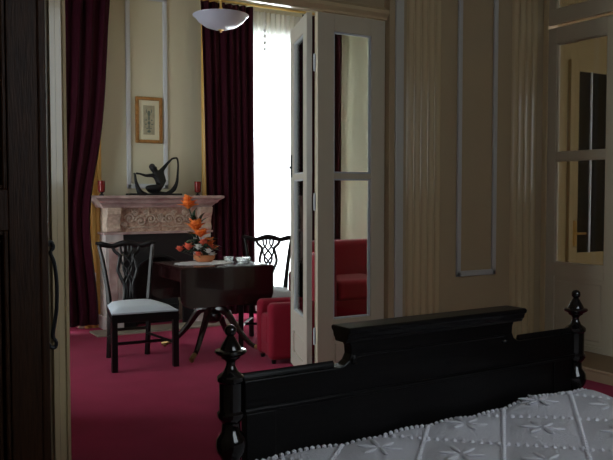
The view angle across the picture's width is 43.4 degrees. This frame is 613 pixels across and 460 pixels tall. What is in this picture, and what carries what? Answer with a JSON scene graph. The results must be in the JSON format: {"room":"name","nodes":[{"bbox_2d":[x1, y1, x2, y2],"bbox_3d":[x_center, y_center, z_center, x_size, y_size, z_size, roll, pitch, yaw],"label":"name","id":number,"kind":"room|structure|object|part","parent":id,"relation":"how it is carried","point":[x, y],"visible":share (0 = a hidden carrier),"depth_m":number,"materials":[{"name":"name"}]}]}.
{"room":"historic interior","nodes":[
{"label":"historic interior","id":0,"kind":"room"},
{"bbox_2d":[45,0,53,459],"bbox_3d":[-1.856,-0.658,3.582,0.900,3.750,1.700,-2,3,-31],"label":"wall","id":1,"kind":"structure","parent":0,"point":[46,32],"depth_m":3.11,"materials":[{"name":"beige paint"}]},
{"bbox_2d":[47,0,70,459],"bbox_3d":[-1.074,-0.642,3.216,0.068,3.750,0.330,-2,3,-31],"label":"trim","id":2,"kind":"structure","parent":1,"relation":"attached to","point":[58,178],"depth_m":3.11,"materials":[{"name":"beige"}]},
{"bbox_2d":[76,0,317,328],"bbox_3d":[-0.450,-0.913,9.184,9.350,3.750,0.300,-2,3,-31],"label":"wall","id":3,"kind":"structure","parent":0,"point":[183,30],"depth_m":8.28,"materials":[{"name":"beige paint"}]},
{"bbox_2d":[85,141,100,328],"bbox_3d":[-2.210,-0.806,7.941,0.190,3.650,0.042,-2,3,-31],"label":"trim","id":4,"kind":"structure","parent":3,"relation":"attached to","point":[95,212],"depth_m":7.97,"materials":[{"name":"gold paint"}]},
{"bbox_2d":[125,0,167,188],"bbox_3d":[-1.704,-1.470,8.224,0.460,2.050,0.023,-2,3,-31],"label":"trim","id":5,"kind":"structure","parent":3,"relation":"attached to","point":[127,2],"depth_m":8.17,"materials":[{"name":"grey paint"}]},
{"bbox_2d":[135,96,162,143],"bbox_3d":[-1.686,-1.175,8.237,0.296,0.490,0.034,-2,3,-31],"label":"picture","id":6,"kind":"object","parent":3,"relation":"attached to","point":[148,110],"visible":1,"depth_m":8.23,"materials":[{"name":"brown wood"}]},
{"bbox_2d":[143,105,154,134],"bbox_3d":[-1.685,-1.175,8.235,0.124,0.310,0.003,-2,3,-31],"label":"print","id":7,"kind":"object","parent":6,"relation":"attached to","point":[148,110],"depth_m":8.23,"materials":[{"name":"paper"}]},
{"bbox_2d":[201,0,217,194],"bbox_3d":[-1.071,-0.837,8.618,0.200,3.650,0.042,-2,3,-31],"label":"trim","id":8,"kind":"structure","parent":3,"relation":"attached to","point":[204,192],"depth_m":8.55,"materials":[{"name":"gold fabric"}]},
{"bbox_2d":[202,0,314,14],"bbox_3d":[-0.413,-2.523,8.823,1.880,0.064,0.232,-2,3,-31],"label":"curtain rod","id":9,"kind":"object","parent":3,"relation":"attached to","point":[224,1],"visible":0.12,"depth_m":8.66,"materials":[{"name":"gold metal"}]},
{"bbox_2d":[200,0,255,313],"bbox_3d":[-0.858,-0.768,8.515,0.649,3.420,0.098,-2,3,-31],"label":"curtain","id":10,"kind":"object","parent":9,"relation":"hanging from","point":[228,66],"visible":0.73,"depth_m":8.51,"materials":[{"name":"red fabric"}]},
{"bbox_2d":[263,11,265,50],"bbox_3d":[-0.468,-2.232,8.635,0.033,0.445,0.033,0,3,-8],"label":"cord","id":11,"kind":"object","parent":9,"relation":"hanging from","point":[264,23],"visible":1,"depth_m":8.63,"materials":[{"name":"white fabric"}]},
{"bbox_2d":[253,11,300,289],"bbox_3d":[-0.358,-0.816,8.928,0.783,3.340,0.040,-2,3,-31],"label":"sheer curtain","id":12,"kind":"object","parent":9,"relation":"hanging from","point":[272,87],"visible":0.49,"depth_m":8.89,"materials":[{"name":"white fabric"}]},
{"bbox_2d":[302,14,341,240],"bbox_3d":[0.189,-0.796,9.139,0.547,3.420,0.085,-2,3,-31],"label":"curtain","id":13,"kind":"object","parent":9,"relation":"hanging from","point":[338,38],"visible":0.16,"depth_m":9.20,"materials":[{"name":"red fabric"}]},
{"bbox_3d":[-2.596,-2.464,7.526,1.520,0.064,0.231,-2,3,-31],"label":"curtain rod","id":14,"kind":"object","parent":3,"relation":"attached to","visible":0},
{"bbox_2d":[65,0,109,326],"bbox_3d":[-2.511,-0.754,7.555,1.247,3.461,0.098,-2,3,-31],"label":"curtain","id":15,"kind":"object","parent":14,"relation":"hanging from","point":[86,21],"visible":0.31,"depth_m":7.71,"materials":[{"name":"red fabric"}]},
{"bbox_2d":[70,313,612,459],"bbox_3d":[1.455,1.155,6.073,9.350,0.100,10.350,-2,3,-31],"label":"floor","id":16,"kind":"structure","parent":0,"point":[152,408],"depth_m":5.33,"materials":[{"name":"red carpet"}]},
{"bbox_2d":[0,0,58,459],"bbox_3d":[-1.205,0.099,2.345,0.680,2.350,0.990,-2,3,-31],"label":"wardrobe","id":17,"kind":"object","parent":16,"relation":"on","point":[25,346],"visible":1,"depth_m":2.07,"materials":[{"name":"brown wood"}]},
{"bbox_3d":[-0.997,0.549,1.963,0.425,1.045,0.015,-2,3,-31],"label":"panel","id":18,"kind":"part","parent":17,"relation":"part of","materials":[{"name":"brown wood"}]},
{"bbox_3d":[-0.996,-0.480,1.910,0.462,0.755,0.027,-2,3,-31],"label":"panel moulding","id":19,"kind":"part","parent":17,"relation":"part of","materials":[{"name":"brown wood"}]},
{"bbox_3d":[-0.996,0.549,1.957,0.462,1.085,0.027,-2,3,-31],"label":"panel moulding","id":20,"kind":"part","parent":17,"relation":"part of","materials":[{"name":"brown wood"}]},
{"bbox_3d":[-0.835,0.101,2.303,0.024,2.220,0.476,-2,3,-31],"label":"door","id":21,"kind":"part","parent":17,"relation":"part of","materials":[{"name":"brown wood"}]},
{"bbox_3d":[-0.708,0.181,2.137,0.042,0.306,0.020,-2,3,-31],"label":"door handle","id":22,"kind":"part","parent":17,"relation":"part of","materials":[{"name":"black metal"}]},
{"bbox_2d":[95,240,178,372],"bbox_3d":[-1.411,0.596,6.354,0.536,1.000,0.652,-1,3,-27],"label":"dining chair","id":23,"kind":"object","parent":16,"relation":"on","point":[129,309],"visible":1,"depth_m":6.29,"materials":[{"name":"black wood"}]},
{"bbox_3d":[-1.699,0.608,6.506,0.139,0.962,0.071,1,3,18],"label":"leg","id":24,"kind":"part","parent":23,"relation":"part of","materials":[{"name":"black wood"}]},
{"bbox_3d":[-1.493,0.894,5.986,0.046,0.430,0.046,-1,3,-27],"label":"leg","id":25,"kind":"part","parent":23,"relation":"part of","materials":[{"name":"black wood"}]},
{"bbox_3d":[-1.550,0.119,6.609,0.521,0.071,0.033,-1,3,-27],"label":"crest rail","id":26,"kind":"part","parent":23,"relation":"part of","materials":[{"name":"black wood"}]},
{"bbox_3d":[-1.386,0.614,6.305,0.530,0.064,0.532,-1,3,-27],"label":"seat","id":27,"kind":"part","parent":23,"relation":"part of","materials":[{"name":"grey fabric"}]},
{"bbox_3d":[-1.389,0.676,6.314,0.533,0.065,0.552,-1,3,-27],"label":"seat rail","id":28,"kind":"part","parent":23,"relation":"part of","materials":[{"name":"black wood"}]},
{"bbox_3d":[-1.362,0.600,6.676,0.071,0.962,0.139,1,3,18],"label":"leg","id":29,"kind":"part","parent":23,"relation":"part of","materials":[{"name":"black wood"}]},
{"bbox_3d":[-1.056,0.884,6.206,0.046,0.430,0.046,-1,3,-27],"label":"leg","id":30,"kind":"part","parent":23,"relation":"part of","materials":[{"name":"black wood"}]},
{"bbox_2d":[91,195,224,329],"bbox_3d":[-1.582,0.323,8.149,1.390,1.375,0.395,-2,3,-31],"label":"fireplace","id":31,"kind":"object","parent":16,"relation":"on","point":[136,218],"visible":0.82,"depth_m":8.04,"materials":[{"name":"stone"}]},
{"bbox_2d":[98,181,104,194],"bbox_3d":[-2.066,-0.423,7.766,0.074,0.150,0.074,-2,3,-31],"label":"candle cup","id":32,"kind":"object","parent":31,"relation":"on","point":[101,184],"visible":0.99,"depth_m":7.74,"materials":[{"name":"red glass"}]},
{"bbox_3d":[-1.970,0.454,7.859,0.090,0.660,0.010,-2,3,-31],"label":"inset panel","id":33,"kind":"part","parent":31,"relation":"part of","materials":[{"name":"stone"}]},
{"bbox_2d":[126,157,181,194],"bbox_3d":[-1.595,-0.563,8.063,0.578,0.414,0.134,-2,3,-31],"label":"statue","id":34,"kind":"object","parent":31,"relation":"on","point":[158,175],"visible":0.99,"depth_m":8.04,"materials":[{"name":"brown metal"}]},
{"bbox_2d":[91,195,224,207],"bbox_3d":[-1.582,-0.302,8.121,1.390,0.125,0.395,-2,3,-31],"label":"mantel shelf","id":35,"kind":"object","parent":31,"relation":"attached to","point":[99,201],"depth_m":7.94,"materials":[{"name":"stone"}]},
{"bbox_2d":[194,181,200,194],"bbox_3d":[-1.173,-0.447,8.297,0.074,0.150,0.074,-2,3,-31],"label":"candle cup","id":36,"kind":"object","parent":31,"relation":"on","point":[197,184],"visible":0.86,"depth_m":8.27,"materials":[{"name":"red glass"}]},
{"bbox_2d":[89,319,237,336],"bbox_3d":[-1.443,1.009,7.986,1.530,0.018,0.310,-2,3,-31],"label":"hearth slab","id":37,"kind":"object","parent":16,"relation":"on","point":[197,324],"visible":0.51,"depth_m":7.83,"materials":[{"name":"grey stone"}]},
{"bbox_2d":[151,258,272,362],"bbox_3d":[-0.825,0.683,6.873,0.870,0.772,0.898,-2,3,-31],"label":"table","id":38,"kind":"object","parent":16,"relation":"on","point":[206,289],"visible":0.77,"depth_m":6.67,"materials":[{"name":"brown wood"}]},
{"bbox_3d":[-1.185,0.378,6.725,0.010,0.085,0.590,-2,3,-31],"label":"frieze drawer","id":39,"kind":"part","parent":38,"relation":"part of","materials":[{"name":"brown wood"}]},
{"bbox_3d":[-1.080,0.858,6.956,0.415,0.378,0.072,1,3,13],"label":"leg","id":40,"kind":"part","parent":38,"relation":"part of","materials":[{"name":"brown wood"}]},
{"bbox_2d":[175,260,230,264],"bbox_3d":[-0.911,0.292,6.879,0.561,0.004,0.418,-2,3,-36],"label":"doily","id":41,"kind":"object","parent":38,"relation":"on","point":[214,262],"visible":0.84,"depth_m":6.79,"materials":[{"name":"white fabric"}]},
{"bbox_2d":[176,194,220,261],"bbox_3d":[-0.938,-0.020,6.951,0.375,0.610,0.437,1,3,23],"label":"flower arrangement","id":42,"kind":"object","parent":41,"relation":"on","point":[205,246],"visible":1,"depth_m":6.87,"materials":[{"name":"orange plant"}]},
{"bbox_3d":[-1.130,0.165,6.869,0.092,0.056,0.086,2,3,35],"label":"flower","id":43,"kind":"part","parent":42,"relation":"part of","materials":[{"name":"pink plant"}]},
{"bbox_3d":[-1.058,-0.280,6.856,0.104,0.083,0.091,2,3,34],"label":"flower","id":44,"kind":"part","parent":42,"relation":"part of","materials":[{"name":"orange plant"}]},
{"bbox_3d":[-1.058,-0.232,6.877,0.186,0.088,0.182,-2,3,-31],"label":"flower","id":45,"kind":"part","parent":42,"relation":"part of","materials":[{"name":"orange plant"}]},
{"bbox_3d":[-1.047,0.142,6.828,0.104,0.070,0.108,-2,3,-31],"label":"flower","id":46,"kind":"part","parent":42,"relation":"part of","materials":[{"name":"pink plant"}]},
{"bbox_3d":[-0.988,-0.047,6.889,0.191,0.119,0.194,-2,3,-31],"label":"flower","id":47,"kind":"part","parent":42,"relation":"part of","materials":[{"name":"orange plant"}]},
{"bbox_3d":[-0.962,0.009,6.891,0.324,0.515,0.111,-1,3,-27],"label":"stem","id":48,"kind":"part","parent":42,"relation":"part of","materials":[{"name":"green plant"}]},
{"bbox_3d":[-0.959,0.148,6.843,0.092,0.052,0.091,0,3,6],"label":"flower","id":49,"kind":"part","parent":42,"relation":"part of","materials":[{"name":"white plant"}]},
{"bbox_3d":[-0.953,0.025,6.883,0.189,0.082,0.171,-2,3,-31],"label":"flower","id":50,"kind":"part","parent":42,"relation":"part of","materials":[{"name":"orange plant"}]},
{"bbox_3d":[-0.917,0.109,6.890,0.114,0.070,0.124,-2,3,-31],"label":"flower","id":51,"kind":"part","parent":42,"relation":"part of","materials":[{"name":"pink plant"}]},
{"bbox_3d":[-0.880,0.102,6.954,0.131,0.083,0.137,-2,3,-31],"label":"flower","id":52,"kind":"part","parent":42,"relation":"part of","materials":[{"name":"orange plant"}]},
{"bbox_2d":[193,254,214,261],"bbox_3d":[-0.926,0.254,6.973,0.200,0.060,0.200,-2,3,-31],"label":"bowl","id":53,"kind":"object","parent":41,"relation":"on","point":[198,257],"depth_m":6.90,"materials":[{"name":"brown ceramic"}]},
{"bbox_2d":[224,256,232,261],"bbox_3d":[-0.706,0.266,6.976,0.090,0.050,0.090,-2,3,-31],"label":"crystal bowl","id":54,"kind":"object","parent":41,"relation":"on","point":[226,258],"visible":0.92,"depth_m":6.95,"materials":[{"name":"white"}]},
{"bbox_3d":[-0.895,0.874,6.601,0.072,0.379,0.532,0,3,10],"label":"leg","id":55,"kind":"part","parent":38,"relation":"part of","materials":[{"name":"brown wood"}]},
{"bbox_3d":[-0.773,0.849,7.138,0.072,0.378,0.422,1,3,16],"label":"leg","id":56,"kind":"part","parent":38,"relation":"part of","materials":[{"name":"brown wood"}]},
{"bbox_3d":[-0.618,0.864,6.818,0.307,0.378,0.353,-2,3,-31],"label":"leg","id":57,"kind":"part","parent":38,"relation":"part of","materials":[{"name":"brown wood"}]},
{"bbox_2d":[235,257,250,262],"bbox_3d":[-0.574,0.269,6.950,0.140,0.045,0.140,-2,3,-31],"label":"crystal bowl","id":58,"kind":"object","parent":38,"relation":"on","point":[238,259],"visible":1,"depth_m":6.91,"materials":[{"name":"white"}]},
{"bbox_2d":[238,234,290,347],"bbox_3d":[-0.361,0.555,7.261,0.536,1.000,0.652,0,3,-3],"label":"dining chair","id":59,"kind":"object","parent":16,"relation":"on","point":[283,291],"visible":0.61,"depth_m":7.50,"materials":[{"name":"black wood"}]},
{"bbox_3d":[-0.592,0.850,6.960,0.046,0.430,0.046,0,3,-3],"label":"leg","id":60,"kind":"part","parent":59,"relation":"part of","materials":[{"name":"black wood"}]},
{"bbox_3d":[-0.563,0.562,7.518,0.139,0.962,0.071,2,4,42],"label":"leg","id":61,"kind":"part","parent":59,"relation":"part of","materials":[{"name":"black wood"}]},
{"bbox_3d":[-0.376,0.077,7.549,0.521,0.071,0.033,0,3,-3],"label":"crest rail","id":62,"kind":"part","parent":59,"relation":"part of","materials":[{"name":"black wood"}]},
{"bbox_3d":[-0.359,0.573,7.207,0.530,0.064,0.532,0,3,-3],"label":"seat","id":63,"kind":"part","parent":59,"relation":"part of","materials":[{"name":"grey fabric"}]},
{"bbox_3d":[-0.185,0.561,7.535,0.071,0.962,0.139,2,4,42],"label":"leg","id":64,"kind":"part","parent":59,"relation":"part of","materials":[{"name":"black wood"}]},
{"bbox_2d":[257,252,335,363],"bbox_3d":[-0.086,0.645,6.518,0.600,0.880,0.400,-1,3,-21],"label":"armchair","id":65,"kind":"object","parent":16,"relation":"on","point":[273,314],"visible":0.41,"depth_m":6.29,"materials":[{"name":"red fabric"}]},
{"bbox_3d":[-0.165,0.821,6.496,0.410,0.250,0.190,-1,3,-21],"label":"seat","id":66,"kind":"part","parent":65,"relation":"part of","materials":[{"name":"red fabric"}]},
{"bbox_3d":[-0.203,0.815,6.637,0.460,0.470,0.110,-1,3,-21],"label":"arm","id":67,"kind":"part","parent":65,"relation":"part of","materials":[{"name":"red fabric"}]},
{"bbox_3d":[-0.100,0.827,6.366,0.460,0.470,0.110,-1,3,-21],"label":"arm","id":68,"kind":"part","parent":65,"relation":"part of","materials":[{"name":"red fabric"}]},
{"bbox_2d":[289,239,366,316],"bbox_3d":[0.618,0.567,7.778,1.500,0.920,0.740,-2,3,-31],"label":"sofa","id":69,"kind":"object","parent":16,"relation":"on","point":[350,255],"visible":0.13,"depth_m":7.59,"materials":[{"name":"red fabric"}]},
{"bbox_3d":[0.052,0.694,7.424,0.160,0.580,0.700,-2,3,-31],"label":"arm","id":70,"kind":"part","parent":69,"relation":"part of","materials":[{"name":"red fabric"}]},
{"bbox_2d":[336,273,366,300],"bbox_3d":[0.432,0.558,7.551,0.630,0.200,0.540,-2,3,-31],"label":"seat cushion","id":71,"kind":"object","parent":69,"relation":"on","point":[349,286],"depth_m":7.27,"materials":[{"name":"red fabric"}]},
{"bbox_2d":[214,290,587,459],"bbox_3d":[0.979,0.682,1.851,1.653,1.250,2.143,-2,3,-32],"label":"bed","id":72,"kind":"object","parent":16,"relation":"on","point":[391,374],"visible":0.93,"depth_m":2.60,"materials":[{"name":"black wood"}]},
{"bbox_3d":[-0.055,0.448,2.390,0.331,0.048,0.016,-2,3,-32],"label":"rail moulding","id":73,"kind":"part","parent":72,"relation":"part of","materials":[{"name":"black wood"}]},
{"bbox_3d":[0.432,0.760,2.715,1.470,0.455,0.024,-2,3,-32],"label":"panel","id":74,"kind":"part","parent":72,"relation":"part of","materials":[{"name":"black wood"}]},
{"bbox_3d":[0.432,0.759,2.715,1.470,0.456,0.036,-2,3,-32],"label":"panel frame","id":75,"kind":"part","parent":72,"relation":"part of","materials":[{"name":"black wood"}]},
{"bbox_3d":[0.432,0.439,2.700,1.484,0.187,0.044,-2,3,-32],"label":"footboard","id":76,"kind":"part","parent":72,"relation":"part of","materials":[{"name":"black wood"}]},
{"bbox_3d":[0.454,0.327,2.709,0.816,0.051,0.107,-2,3,-32],"label":"crest moulding","id":77,"kind":"part","parent":72,"relation":"part of","materials":[{"name":"black wood"}]},
{"bbox_2d":[255,388,612,459],"bbox_3d":[0.945,0.849,1.857,1.656,0.360,1.957,-2,3,-31],"label":"coverlet","id":78,"kind":"object","parent":72,"relation":"on","point":[577,424],"visible":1,"depth_m":2.50,"materials":[{"name":"white fabric"}]},
{"bbox_3d":[0.932,0.419,3.017,0.300,0.048,0.016,-2,3,-32],"label":"rail moulding","id":79,"kind":"part","parent":72,"relation":"part of","materials":[{"name":"black wood"}]},
{"bbox_2d":[340,35,367,239],"bbox_3d":[1.257,-0.869,8.222,0.100,3.750,3.100,-2,3,-31],"label":"wall","id":80,"kind":"structure","parent":0,"point":[354,96],"depth_m":9.26,"materials":[{"name":"beige paint"}]},
{"bbox_2d":[338,0,557,331],"bbox_3d":[0.143,-0.752,5.648,4.650,3.750,0.190,-2,3,-31],"label":"wall partition","id":81,"kind":"structure","parent":0,"point":[492,290],"depth_m":6.26,"materials":[{"name":"beige paint"}]},
{"bbox_2d":[289,12,311,365],"bbox_3d":[-0.055,-0.242,5.925,0.065,2.685,0.660,-1,3,-11],"label":"door","id":82,"kind":"structure","parent":81,"relation":"in","point":[301,34],"depth_m":5.87,"materials":[{"name":"beige paint"}]},
{"bbox_3d":[-0.045,0.899,5.984,0.034,0.140,0.370,-1,3,-11],"label":"raised panel","id":83,"kind":"part","parent":82,"relation":"part of","materials":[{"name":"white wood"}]},
{"bbox_3d":[-0.045,-0.944,5.901,0.006,1.030,0.410,-1,3,-11],"label":"glass pane","id":84,"kind":"part","parent":82,"relation":"part of","materials":[{"name":"clear glass"}]},
{"bbox_3d":[-0.045,0.130,5.949,0.006,1.040,0.410,-1,3,-11],"label":"glass pane","id":85,"kind":"part","parent":82,"relation":"part of","materials":[{"name":"clear glass"}]},
{"bbox_2d":[241,0,388,20],"bbox_3d":[-0.481,-1.606,5.170,2.530,0.100,0.065,-2,3,-31],"label":"trim","id":86,"kind":"structure","parent":81,"relation":"attached to","point":[327,6],"depth_m":5.57,"materials":[{"name":"beige"}]},
{"bbox_2d":[313,12,384,363],"bbox_3d":[0.315,-0.233,5.741,0.634,2.685,0.051,-2,3,-31],"label":"door","id":87,"kind":"structure","parent":81,"relation":"in","point":[327,25],"depth_m":5.67,"materials":[{"name":"beige paint"}]},
{"bbox_3d":[0.334,0.907,5.809,0.295,0.140,0.034,-2,3,-31],"label":"raised panel","id":88,"kind":"part","parent":87,"relation":"part of","materials":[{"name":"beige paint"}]},
{"bbox_2d":[394,0,403,317],"bbox_3d":[0.705,-0.712,5.864,0.075,3.650,0.020,-2,3,-31],"label":"trim","id":89,"kind":"structure","parent":81,"relation":"attached to","point":[399,4],"depth_m":5.86,"materials":[{"name":"grey"}]},
{"bbox_2d":[405,0,441,315],"bbox_3d":[0.915,-0.718,5.986,0.340,3.650,0.030,-2,3,-31],"label":"pilaster","id":90,"kind":"structure","parent":81,"relation":"attached to","point":[424,17],"depth_m":5.98,"materials":[{"name":"beige"}]},
{"bbox_2d":[456,0,498,276],"bbox_3d":[1.391,-0.965,6.260,0.430,2.680,0.021,-2,3,-31],"label":"trim","id":91,"kind":"structure","parent":81,"relation":"attached to","point":[459,273],"depth_m":6.28,"materials":[{"name":"grey"}]},
{"bbox_2d":[509,0,538,337],"bbox_3d":[1.852,-0.743,6.542,0.300,3.650,0.030,-2,3,-31],"label":"pilaster","id":92,"kind":"structure","parent":81,"relation":"attached to","point":[524,12],"depth_m":6.53,"materials":[{"name":"beige"}]},
{"bbox_2d":[540,0,548,330],"bbox_3d":[2.060,-0.673,6.654,0.030,3.500,0.052,-2,3,-31],"label":"trim","id":93,"kind":"structure","parent":81,"relation":"attached to","point":[546,2],"depth_m":6.65,"materials":[{"name":"beige"}]},
{"bbox_2d":[545,15,612,356],"bbox_3d":[2.438,-0.302,6.105,0.059,2.790,1.394,-2,3,-31],"label":"door","id":94,"kind":"structure","parent":81,"relation":"in","point":[594,283],"depth_m":6.38,"materials":[{"name":"beige paint"}]},
{"bbox_3d":[2.276,0.673,6.435,0.035,0.470,0.450,-2,3,-31],"label":"raised panel","id":95,"kind":"part","parent":94,"relation":"part of","materials":[{"name":"beige paint"}]},
{"bbox_2d":[582,351,612,385],"bbox_3d":[2.321,1.068,5.845,0.490,0.095,1.780,-2,3,-31],"label":"trim","id":96,"kind":"structure","parent":81,"relation":"attached to","point":[597,367],"depth_m":5.76,"materials":[{"name":"brown paint"}]},
{"bbox_2d":[558,0,612,261],"bbox_3d":[3.250,-0.912,9.174,3.000,3.750,0.100,-2,3,-31],"label":"wall","id":97,"kind":"structure","parent":0,"point":[593,50],"depth_m":8.98,"materials":[{"name":"brown paint"}]},
{"bbox_2d":[565,59,606,264],"bbox_3d":[3.442,-0.517,9.164,0.860,2.940,0.134,-2,3,-31],"label":"door","id":98,"kind":"structure","parent":97,"relation":"in","point":[587,80],"depth_m":9.10,"materials":[{"name":"brown paint"}]},
{"bbox_3d":[3.199,0.041,9.016,0.136,0.300,0.085,-2,3,-31],"label":"handle","id":99,"kind":"part","parent":98,"relation":"part of","materials":[{"name":"gold metal"}]},
{"bbox_3d":[3.427,-0.797,9.176,0.580,2.120,0.005,-2,3,-31],"label":"glass pane","id":100,"kind":"part","parent":98,"relation":"part of","materials":[{"name":"clear glass"}]},
{"bbox_3d":[1.787,-2.665,5.340,9.350,0.100,9.050,-2,3,-31],"label":"ceiling","id":101,"kind":"structure","parent":0,"visible":0},
{"bbox_2d":[192,0,248,32],"bbox_3d":[-0.721,-2.162,6.461,0.472,1.007,0.472,-2,3,-31],"label":"pendant lamp","id":102,"kind":"object","parent":101,"relation":"hanging from","point":[220,19],"visible":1,"depth_m":6.35,"materials":[{"name":"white glass"}]},
{"bbox_3d":[-0.721,-1.744,6.480,0.472,0.126,0.472,-2,3,-31],"label":"lamp shade","id":103,"kind":"part","parent":102,"relation":"part of","materials":[{"name":"white glass"}]},
{"bbox_3d":[3.524,-0.694,4.367,0.150,3.750,5.450,-2,3,-31],"label":"wall","id":104,"kind":"structure","parent":0,"visible":0},
{"bbox_2d":[549,0,612,26],"bbox_3d":[2.448,-2.051,6.023,0.045,0.650,1.380,-2,3,-31],"label":"window","id":105,"kind":"structure","parent":104,"relation":"in","point":[590,8],"depth_m":6.36,"materials":[{"name":"beige paint"}]}
]}

